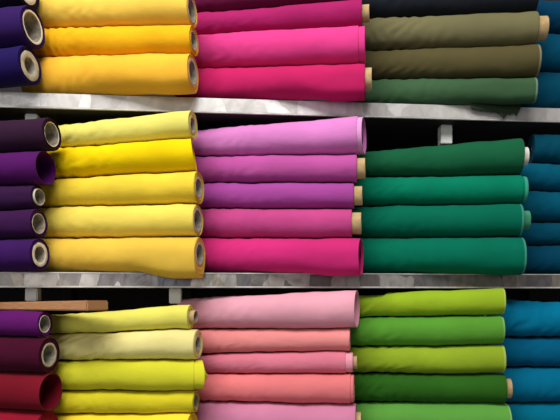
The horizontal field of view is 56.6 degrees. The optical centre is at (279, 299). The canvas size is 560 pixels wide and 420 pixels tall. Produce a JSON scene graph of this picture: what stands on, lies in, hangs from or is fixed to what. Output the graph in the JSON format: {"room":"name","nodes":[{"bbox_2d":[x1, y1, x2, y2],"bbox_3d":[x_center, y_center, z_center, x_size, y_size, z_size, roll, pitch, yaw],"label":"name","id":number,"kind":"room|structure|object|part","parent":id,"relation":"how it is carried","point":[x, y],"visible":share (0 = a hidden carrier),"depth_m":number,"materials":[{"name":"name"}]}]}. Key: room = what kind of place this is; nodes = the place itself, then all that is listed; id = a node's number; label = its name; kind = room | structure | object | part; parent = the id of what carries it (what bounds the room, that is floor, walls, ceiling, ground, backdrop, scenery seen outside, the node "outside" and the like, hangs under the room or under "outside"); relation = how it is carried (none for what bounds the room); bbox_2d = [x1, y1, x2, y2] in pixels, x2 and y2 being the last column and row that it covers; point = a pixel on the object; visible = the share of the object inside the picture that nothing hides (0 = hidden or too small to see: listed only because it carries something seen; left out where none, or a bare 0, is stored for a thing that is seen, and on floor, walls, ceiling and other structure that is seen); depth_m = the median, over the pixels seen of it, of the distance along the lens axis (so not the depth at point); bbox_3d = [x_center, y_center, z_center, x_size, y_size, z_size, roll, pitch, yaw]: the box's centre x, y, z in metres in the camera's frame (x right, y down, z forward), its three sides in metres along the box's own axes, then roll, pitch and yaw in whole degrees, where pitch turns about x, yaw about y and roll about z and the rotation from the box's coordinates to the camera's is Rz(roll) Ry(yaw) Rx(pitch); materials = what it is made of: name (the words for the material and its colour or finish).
{"room":"fabric store","nodes":[
{"label":"fabric store","id":0,"kind":"room"},
{"bbox_2d":[0,0,559,413],"bbox_3d":[-0.068,-0.276,1.535,3.000,1.474,0.048,0,0,-4],"label":"wall","id":1,"kind":"structure","parent":0,"point":[118,300],"depth_m":1.49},
{"bbox_2d":[0,92,559,413],"bbox_3d":[-0.054,-0.291,1.355,2.400,1.344,0.314,0,0,-4],"label":"shelving unit","id":2,"kind":"object","parent":1,"relation":"attached to","point":[389,126],"visible":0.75,"depth_m":1.22,"materials":[{"name":"silver metal"}]},
{"bbox_2d":[0,46,40,87],"bbox_3d":[-0.745,-0.503,1.157,0.425,0.080,0.081,0,0,11],"label":"roll","id":3,"kind":"object","parent":2,"relation":"on","point":[20,66],"visible":1,"depth_m":1.10,"materials":[{"name":"fabric"}]},
{"bbox_2d":[0,5,44,49],"bbox_3d":[-0.749,-0.585,1.157,0.446,0.086,0.087,0,0,11],"label":"roll","id":4,"kind":"object","parent":3,"relation":"on","point":[19,25],"visible":0.87,"depth_m":1.10,"materials":[{"name":"fabric"}]},
{"bbox_2d":[0,0,38,9],"bbox_3d":[-0.751,-0.671,1.158,0.421,0.086,0.087,0,0,11],"label":"roll","id":5,"kind":"object","parent":4,"relation":"on","point":[34,4],"visible":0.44,"depth_m":1.11,"materials":[{"name":"purple fabric"}]},
{"bbox_2d":[0,239,49,270],"bbox_3d":[-0.730,-0.098,1.160,0.434,0.071,0.071,0,0,11],"label":"roll","id":6,"kind":"object","parent":2,"relation":"on","point":[22,254],"visible":1,"depth_m":1.10,"materials":[{"name":"fabric"}]},
{"bbox_2d":[0,209,47,238],"bbox_3d":[-0.737,-0.164,1.161,0.444,0.063,0.063,0,0,11],"label":"roll","id":7,"kind":"object","parent":6,"relation":"on","point":[30,223],"visible":1,"depth_m":1.10,"materials":[{"name":"purple fabric"}]},
{"bbox_2d":[0,185,44,210],"bbox_3d":[-0.730,-0.222,1.160,0.434,0.054,0.054,0,0,11],"label":"roll","id":8,"kind":"object","parent":7,"relation":"on","point":[23,197],"visible":0.99,"depth_m":1.11,"materials":[{"name":"purple fabric"}]},
{"bbox_2d":[0,151,55,185],"bbox_3d":[-0.710,-0.284,1.156,0.422,0.070,0.072,0,0,11],"label":"roll","id":9,"kind":"object","parent":8,"relation":"on","point":[38,167],"visible":1,"depth_m":1.10,"materials":[{"name":"purple fabric"}]},
{"bbox_2d":[0,118,60,152],"bbox_3d":[-0.707,-0.354,1.155,0.445,0.072,0.072,0,0,11],"label":"roll","id":10,"kind":"object","parent":9,"relation":"on","point":[40,134],"visible":0.94,"depth_m":1.10,"materials":[{"name":"fabric"}]},
{"bbox_2d":[0,408,57,419],"bbox_3d":[-0.717,0.282,1.160,0.438,0.088,0.089,0,0,11],"label":"roll","id":11,"kind":"object","parent":2,"relation":"on","point":[5,414],"visible":0.89,"depth_m":1.11,"materials":[{"name":"fabric"}]},
{"bbox_2d":[0,371,61,410],"bbox_3d":[-0.704,0.197,1.158,0.430,0.082,0.082,0,0,11],"label":"roll","id":12,"kind":"object","parent":11,"relation":"on","point":[42,391],"visible":0.98,"depth_m":1.10,"materials":[{"name":"fabric"}]},
{"bbox_2d":[0,336,59,371],"bbox_3d":[-0.716,0.118,1.160,0.449,0.078,0.078,0,0,11],"label":"roll","id":13,"kind":"object","parent":12,"relation":"on","point":[17,354],"visible":1,"depth_m":1.10,"materials":[{"name":"fabric"}]},
{"bbox_2d":[0,310,52,336],"bbox_3d":[-0.721,0.051,1.161,0.438,0.057,0.057,0,0,11],"label":"roll","id":14,"kind":"object","parent":13,"relation":"on","point":[12,322],"visible":1,"depth_m":1.11,"materials":[{"name":"purple fabric"}]},
{"bbox_2d":[0,300,107,310],"bbox_3d":[-0.607,0.012,1.190,0.500,0.022,0.062,0,0,25],"label":"wooden plank","id":15,"kind":"object","parent":14,"relation":"on","point":[85,305],"visible":1,"depth_m":1.10,"materials":[{"name":"brown wood"}]},
{"bbox_3d":[-0.573,-0.013,1.207,0.028,0.030,0.025,0,0,-4],"label":"bracket arm","id":16,"kind":"part","parent":2,"relation":"part of","materials":[{"name":"white paint"}]},
{"bbox_3d":[-0.573,-0.414,1.207,0.028,0.028,0.025,0,0,-4],"label":"bracket arm","id":17,"kind":"part","parent":2,"relation":"part of","materials":[{"name":"white paint"}]},
{"bbox_3d":[-0.592,-0.291,1.458,0.028,1.344,0.026,0,0,-4],"label":"upright post","id":18,"kind":"part","parent":2,"relation":"part of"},
{"bbox_2d":[21,53,198,95],"bbox_3d":[-0.389,-0.509,1.181,0.403,0.106,0.089,0,0,11],"label":"roll","id":19,"kind":"object","parent":2,"relation":"on","point":[149,73],"visible":0.78,"depth_m":1.14,"materials":[{"name":"yellow fabric"}]},
{"bbox_2d":[32,25,198,57],"bbox_3d":[-0.388,-0.585,1.180,0.406,0.092,0.069,0,0,11],"label":"roll","id":20,"kind":"object","parent":19,"relation":"on","point":[170,39],"visible":0.75,"depth_m":1.15,"materials":[{"name":"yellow fabric"}]},
{"bbox_2d":[35,0,196,28],"bbox_3d":[-0.390,-0.653,1.181,0.401,0.101,0.074,0,0,11],"label":"roll","id":21,"kind":"object","parent":20,"relation":"on","point":[56,14],"visible":0.7,"depth_m":1.15,"materials":[{"name":"yellow fabric"}]},
{"bbox_2d":[29,237,204,278],"bbox_3d":[-0.379,-0.096,1.181,0.416,0.096,0.082,0,0,11],"label":"roll","id":22,"kind":"object","parent":2,"relation":"on","point":[168,257],"visible":0.86,"depth_m":1.14,"materials":[{"name":"yellow fabric"}]},
{"bbox_2d":[27,204,202,237],"bbox_3d":[-0.381,-0.178,1.182,0.410,0.075,0.073,0,0,11],"label":"roll","id":23,"kind":"object","parent":22,"relation":"on","point":[173,220],"visible":0.85,"depth_m":1.15,"materials":[{"name":"yellow fabric"}]},
{"bbox_2d":[28,171,203,206],"bbox_3d":[-0.380,-0.247,1.181,0.413,0.070,0.072,0,0,11],"label":"roll","id":24,"kind":"object","parent":23,"relation":"on","point":[179,187],"visible":0.83,"depth_m":1.15,"materials":[{"name":"yellow fabric"}]},
{"bbox_2d":[47,139,196,178],"bbox_3d":[-0.381,-0.318,1.183,0.412,0.074,0.075,0,0,11],"label":"roll","id":25,"kind":"object","parent":24,"relation":"on","point":[172,155],"visible":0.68,"depth_m":1.15,"materials":[{"name":"fabric"}]},
{"bbox_2d":[58,111,197,147],"bbox_3d":[-0.361,-0.384,1.178,0.346,0.064,0.062,0,0,11],"label":"roll","id":26,"kind":"object","parent":25,"relation":"on","point":[178,124],"visible":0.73,"depth_m":1.15,"materials":[{"name":"fabric"}]},
{"bbox_2d":[56,412,196,419],"bbox_3d":[-0.377,0.287,1.181,0.373,0.077,0.079,0,0,11],"label":"roll","id":27,"kind":"object","parent":2,"relation":"on","point":[172,415],"visible":0.82,"depth_m":1.16,"materials":[{"name":"fabric"}]},
{"bbox_2d":[52,390,198,413],"bbox_3d":[-0.372,0.232,1.181,0.383,0.066,0.056,0,0,11],"label":"roll","id":28,"kind":"object","parent":27,"relation":"on","point":[72,401],"visible":0.8,"depth_m":1.16,"materials":[{"name":"yellow fabric"}]},
{"bbox_2d":[47,359,207,390],"bbox_3d":[-0.365,0.170,1.179,0.428,0.077,0.073,0,0,11],"label":"roll","id":29,"kind":"object","parent":28,"relation":"on","point":[149,374],"visible":0.79,"depth_m":1.14,"materials":[{"name":"yellow fabric"}]},
{"bbox_2d":[45,329,202,359],"bbox_3d":[-0.370,0.104,1.180,0.387,0.079,0.067,0,0,11],"label":"roll","id":30,"kind":"object","parent":29,"relation":"on","point":[170,343],"visible":0.88,"depth_m":1.15,"materials":[{"name":"beige fabric"}]},
{"bbox_2d":[50,305,197,333],"bbox_3d":[-0.372,0.044,1.181,0.382,0.068,0.053,0,0,11],"label":"roll","id":31,"kind":"object","parent":30,"relation":"on","point":[175,316],"visible":0.86,"depth_m":1.16,"materials":[{"name":"yellow fabric"}]},
{"bbox_3d":[-0.247,-0.010,1.232,0.028,0.036,0.025,0,0,-4],"label":"bracket arm","id":32,"kind":"part","parent":2,"relation":"part of","materials":[{"name":"white paint"}]},
{"bbox_3d":[-0.267,-0.291,1.483,0.028,1.344,0.026,0,0,-4],"label":"upright post","id":33,"kind":"part","parent":2,"relation":"part of","materials":[{"name":"black metal"}]},
{"bbox_2d":[175,64,371,101],"bbox_3d":[-0.019,-0.502,1.213,0.460,0.100,0.091,0,0,11],"label":"roll","id":34,"kind":"object","parent":2,"relation":"on","point":[349,82],"visible":0.72,"depth_m":1.18,"materials":[{"name":"pink fabric"}]},
{"bbox_2d":[194,26,365,68],"bbox_3d":[-0.026,-0.581,1.214,0.445,0.099,0.084,0,0,11],"label":"roll","id":35,"kind":"object","parent":34,"relation":"on","point":[332,45],"visible":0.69,"depth_m":1.17,"materials":[{"name":"pink fabric"}]},
{"bbox_2d":[195,0,368,34],"bbox_3d":[-0.022,-0.650,1.214,0.454,0.068,0.062,0,0,11],"label":"roll","id":36,"kind":"object","parent":35,"relation":"on","point":[346,13],"visible":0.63,"depth_m":1.18,"materials":[{"name":"fabric"}]},
{"bbox_2d":[194,0,345,12],"bbox_3d":[-0.029,-0.715,1.214,0.438,0.077,0.071,0,0,11],"label":"roll","id":37,"kind":"object","parent":36,"relation":"on","point":[201,5],"visible":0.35,"depth_m":1.21,"materials":[{"name":"fabric"}]},
{"bbox_2d":[193,400,361,419],"bbox_3d":[-0.028,0.280,1.209,0.429,0.092,0.089,0,0,11],"label":"roll","id":38,"kind":"object","parent":2,"relation":"on","point":[207,410],"visible":0.77,"depth_m":1.18,"materials":[{"name":"pink fabric"}]},
{"bbox_2d":[194,373,354,402],"bbox_3d":[-0.036,0.203,1.210,0.414,0.074,0.070,0,0,11],"label":"roll","id":39,"kind":"object","parent":38,"relation":"on","point":[276,387],"visible":0.77,"depth_m":1.18,"materials":[{"name":"pink fabric"}]},
{"bbox_2d":[180,351,356,372],"bbox_3d":[-0.033,0.144,1.210,0.420,0.057,0.050,0,0,11],"label":"roll","id":40,"kind":"object","parent":39,"relation":"on","point":[313,361],"visible":0.78,"depth_m":1.18,"materials":[{"name":"fabric"}]},
{"bbox_2d":[198,328,350,352],"bbox_3d":[-0.040,0.096,1.211,0.405,0.064,0.059,0,0,11],"label":"roll","id":41,"kind":"object","parent":40,"relation":"on","point":[336,339],"visible":0.8,"depth_m":1.19,"materials":[{"name":"pink fabric"}]},
{"bbox_2d":[178,290,359,328],"bbox_3d":[-0.031,0.024,1.210,0.424,0.090,0.086,0,0,11],"label":"roll","id":42,"kind":"object","parent":41,"relation":"on","point":[333,309],"visible":0.9,"depth_m":1.17,"materials":[{"name":"pink fabric"}]},
{"bbox_3d":[-0.042,-0.061,1.201,2.400,0.003,0.004,0,0,-4],"label":"trim rail","id":43,"kind":"part","parent":2,"relation":"part of","materials":[{"name":"metal"}]},
{"bbox_3d":[-0.042,-0.030,1.201,2.400,0.004,0.005,0,0,-4],"label":"trim rail","id":44,"kind":"part","parent":2,"relation":"part of","materials":[{"name":"metal"}]},
{"bbox_3d":[-0.042,-0.047,1.202,2.400,0.031,0.003,0,0,-4],"label":"edge trim","id":45,"kind":"part","parent":2,"relation":"part of","materials":[{"name":"silver metal"}]},
{"bbox_3d":[-0.042,-0.430,1.201,2.400,0.004,0.005,0,0,-4],"label":"trim rail","id":46,"kind":"part","parent":2,"relation":"part of","materials":[{"name":"metal"}]},
{"bbox_3d":[-0.042,-0.448,1.202,2.400,0.031,0.003,0,0,-4],"label":"edge trim","id":47,"kind":"part","parent":2,"relation":"part of","materials":[{"name":"silver metal"}]},
{"bbox_2d":[201,238,362,275],"bbox_3d":[-0.024,-0.101,1.209,0.429,0.094,0.088,0,0,11],"label":"roll","id":48,"kind":"object","parent":2,"relation":"on","point":[326,256],"visible":0.81,"depth_m":1.17,"materials":[{"name":"pink fabric"}]},
{"bbox_2d":[193,209,361,238],"bbox_3d":[-0.025,-0.178,1.211,0.425,0.076,0.069,0,0,11],"label":"roll","id":49,"kind":"object","parent":48,"relation":"on","point":[219,223],"visible":0.85,"depth_m":1.18,"materials":[{"name":"pink fabric"}]},
{"bbox_2d":[197,183,362,208],"bbox_3d":[-0.024,-0.241,1.211,0.428,0.071,0.061,0,0,11],"label":"roll","id":50,"kind":"object","parent":49,"relation":"on","point":[216,195],"visible":0.77,"depth_m":1.18,"materials":[{"name":"purple fabric"}]},
{"bbox_2d":[195,155,365,183],"bbox_3d":[-0.021,-0.304,1.209,0.434,0.078,0.066,0,0,11],"label":"roll","id":51,"kind":"object","parent":50,"relation":"on","point":[269,168],"visible":0.77,"depth_m":1.18,"materials":[{"name":"fabric"}]},
{"bbox_2d":[192,116,365,156],"bbox_3d":[-0.021,-0.369,1.210,0.436,0.084,0.084,0,0,11],"label":"roll","id":52,"kind":"object","parent":51,"relation":"on","point":[345,135],"visible":0.79,"depth_m":1.18,"materials":[{"name":"fabric"}]},
{"bbox_3d":[0.056,-0.291,1.508,0.028,1.344,0.026,0,0,-4],"label":"upright post","id":53,"kind":"part","parent":2,"relation":"part of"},
{"bbox_3d":[0.388,-0.291,1.533,0.028,1.344,0.026,0,0,-4],"label":"upright post","id":54,"kind":"part","parent":2,"relation":"part of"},
{"bbox_2d":[351,401,511,419],"bbox_3d":[0.329,0.282,1.233,0.400,0.089,0.089,0,0,11],"label":"roll","id":55,"kind":"object","parent":2,"relation":"on","point":[401,410],"visible":0.76,"depth_m":1.20,"materials":[{"name":"green fabric"}]},
{"bbox_2d":[341,373,512,402],"bbox_3d":[0.331,0.208,1.233,0.404,0.078,0.071,0,0,11],"label":"roll","id":56,"kind":"object","parent":55,"relation":"on","point":[481,387],"visible":0.78,"depth_m":1.20,"materials":[{"name":"green fabric"}]},
{"bbox_2d":[346,344,505,373],"bbox_3d":[0.324,0.140,1.234,0.389,0.074,0.067,0,0,11],"label":"roll","id":57,"kind":"object","parent":56,"relation":"on","point":[465,358],"visible":0.84,"depth_m":1.20,"materials":[{"name":"green fabric"}]},
{"bbox_2d":[348,315,504,345],"bbox_3d":[0.323,0.073,1.234,0.387,0.076,0.070,0,0,11],"label":"roll","id":58,"kind":"object","parent":57,"relation":"on","point":[436,330],"visible":0.77,"depth_m":1.20,"materials":[{"name":"green fabric"}]},
{"bbox_2d":[359,288,505,316],"bbox_3d":[0.324,0.007,1.234,0.388,0.069,0.061,0,0,11],"label":"roll","id":59,"kind":"object","parent":58,"relation":"on","point":[473,301],"visible":0.8,"depth_m":1.20,"materials":[{"name":"green fabric"}]},
{"bbox_2d":[361,237,526,274],"bbox_3d":[0.354,-0.105,1.239,0.420,0.094,0.091,0,0,11],"label":"roll","id":60,"kind":"object","parent":2,"relation":"on","point":[495,255],"visible":0.8,"depth_m":1.20,"materials":[{"name":"green fabric"}]},
{"bbox_2d":[351,204,530,237],"bbox_3d":[0.361,-0.187,1.238,0.433,0.081,0.079,0,0,11],"label":"roll","id":61,"kind":"object","parent":60,"relation":"on","point":[495,220],"visible":0.77,"depth_m":1.21,"materials":[{"name":"green fabric"}]},
{"bbox_2d":[353,175,528,206],"bbox_3d":[0.357,-0.261,1.238,0.426,0.077,0.072,0,0,11],"label":"roll","id":62,"kind":"object","parent":61,"relation":"on","point":[499,189],"visible":0.78,"depth_m":1.21,"materials":[{"name":"green fabric"}]},
{"bbox_2d":[357,138,529,177],"bbox_3d":[0.359,-0.331,1.239,0.429,0.083,0.084,0,0,11],"label":"roll","id":63,"kind":"object","parent":62,"relation":"on","point":[501,157],"visible":0.78,"depth_m":1.20,"materials":[{"name":"green fabric"}]},
{"bbox_2d":[351,78,537,117],"bbox_3d":[0.376,-0.486,1.250,0.440,0.110,0.077,0,0,9],"label":"roll","id":64,"kind":"object","parent":2,"relation":"on","point":[504,97],"visible":0.7,"depth_m":1.22,"materials":[{"name":"green fabric"}]},
{"bbox_2d":[365,44,541,80],"bbox_3d":[0.377,-0.563,1.244,0.444,0.095,0.074,0,0,11],"label":"roll","id":65,"kind":"object","parent":64,"relation":"on","point":[524,61],"visible":0.73,"depth_m":1.21,"materials":[{"name":"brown fabric"}]},
{"bbox_2d":[362,11,548,51],"bbox_3d":[0.386,-0.638,1.242,0.462,0.098,0.078,0,0,11],"label":"roll","id":66,"kind":"object","parent":65,"relation":"on","point":[523,28],"visible":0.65,"depth_m":1.21,"materials":[{"name":"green fabric"}]},
{"bbox_2d":[362,0,538,18],"bbox_3d":[0.375,-0.716,1.245,0.440,0.104,0.085,0,0,11],"label":"roll","id":67,"kind":"object","parent":66,"relation":"on","point":[377,8],"visible":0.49,"depth_m":1.22,"materials":[{"name":"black fabric"}]},
{"bbox_3d":[0.407,-0.405,1.282,0.028,0.046,0.025,0,0,-4],"label":"bracket arm","id":68,"kind":"part","parent":2,"relation":"part of","materials":[{"name":"white paint"}]},
{"bbox_3d":[0.754,-0.291,1.561,0.028,1.344,0.026,0,0,-4],"label":"upright post","id":69,"kind":"part","parent":2,"relation":"part of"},
{"bbox_2d":[505,401,559,419],"bbox_3d":[0.712,0.281,1.266,0.416,0.089,0.090,0,0,11],"label":"roll","id":70,"kind":"object","parent":2,"relation":"on","point":[519,410],"visible":0.49,"depth_m":1.25,"materials":[{"name":"teal fabric"}]},
{"bbox_2d":[503,367,559,401],"bbox_3d":[0.708,0.206,1.266,0.409,0.094,0.090,0,0,11],"label":"roll","id":71,"kind":"object","parent":70,"relation":"on","point":[530,384],"visible":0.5,"depth_m":1.25,"materials":[{"name":"blue fabric"}]},
{"bbox_2d":[481,337,559,366],"bbox_3d":[0.710,0.129,1.266,0.413,0.077,0.078,0,0,11],"label":"roll","id":72,"kind":"object","parent":71,"relation":"on","point":[533,351],"visible":0.59,"depth_m":1.25,"materials":[{"name":"blue fabric"}]},
{"bbox_2d":[480,299,559,336],"bbox_3d":[0.705,0.044,1.266,0.404,0.093,0.088,0,0,11],"label":"roll","id":73,"kind":"object","parent":72,"relation":"on","point":[521,318],"visible":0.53,"depth_m":1.25,"materials":[{"name":"blue fabric"}]},
{"bbox_2d":[521,72,559,107],"bbox_3d":[0.790,-0.518,1.275,0.442,0.110,0.090,0,0,11],"label":"roll","id":74,"kind":"object","parent":2,"relation":"on","point":[548,96],"visible":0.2,"depth_m":1.26,"materials":[{"name":"teal fabric"}]},
{"bbox_2d":[536,34,559,72],"bbox_3d":[0.785,-0.600,1.275,0.434,0.143,0.089,0,0,11],"label":"roll","id":75,"kind":"object","parent":74,"relation":"on","point":[550,47],"visible":0.19,"depth_m":1.26,"materials":[{"name":"blue fabric"}]},
{"bbox_2d":[536,0,559,34],"bbox_3d":[0.787,-0.683,1.274,0.438,0.139,0.084,0,0,11],"label":"roll","id":76,"kind":"object","parent":75,"relation":"on","point":[551,9],"visible":0.14,"depth_m":1.26,"materials":[{"name":"blue fabric"}]},
{"bbox_2d":[523,246,559,273],"bbox_3d":[0.761,-0.100,1.271,0.429,0.075,0.075,0,0,11],"label":"roll","id":77,"kind":"object","parent":2,"relation":"on","point":[540,259],"visible":0.41,"depth_m":1.26,"materials":[{"name":"teal fabric"}]},
{"bbox_2d":[518,222,559,245],"bbox_3d":[0.759,-0.163,1.272,0.425,0.071,0.060,0,0,11],"label":"roll","id":78,"kind":"object","parent":77,"relation":"on","point":[538,234],"visible":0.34,"depth_m":1.27,"materials":[{"name":"teal fabric"}]},
{"bbox_2d":[520,191,559,221],"bbox_3d":[0.763,-0.227,1.271,0.434,0.102,0.079,0,0,11],"label":"roll","id":79,"kind":"object","parent":78,"relation":"on","point":[542,206],"visible":0.38,"depth_m":1.26,"materials":[{"name":"teal fabric"}]},
{"bbox_2d":[520,163,559,191],"bbox_3d":[0.759,-0.295,1.272,0.425,0.109,0.072,0,0,11],"label":"roll","id":80,"kind":"object","parent":79,"relation":"on","point":[541,177],"visible":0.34,"depth_m":1.27,"materials":[{"name":"teal fabric"}]},
{"bbox_2d":[527,134,559,164],"bbox_3d":[0.794,-0.357,1.265,0.345,0.109,0.072,0,0,11],"label":"roll","id":81,"kind":"object","parent":80,"relation":"on","point":[543,149],"visible":0.94,"depth_m":1.26,"materials":[{"name":"blue fabric"}]}
]}

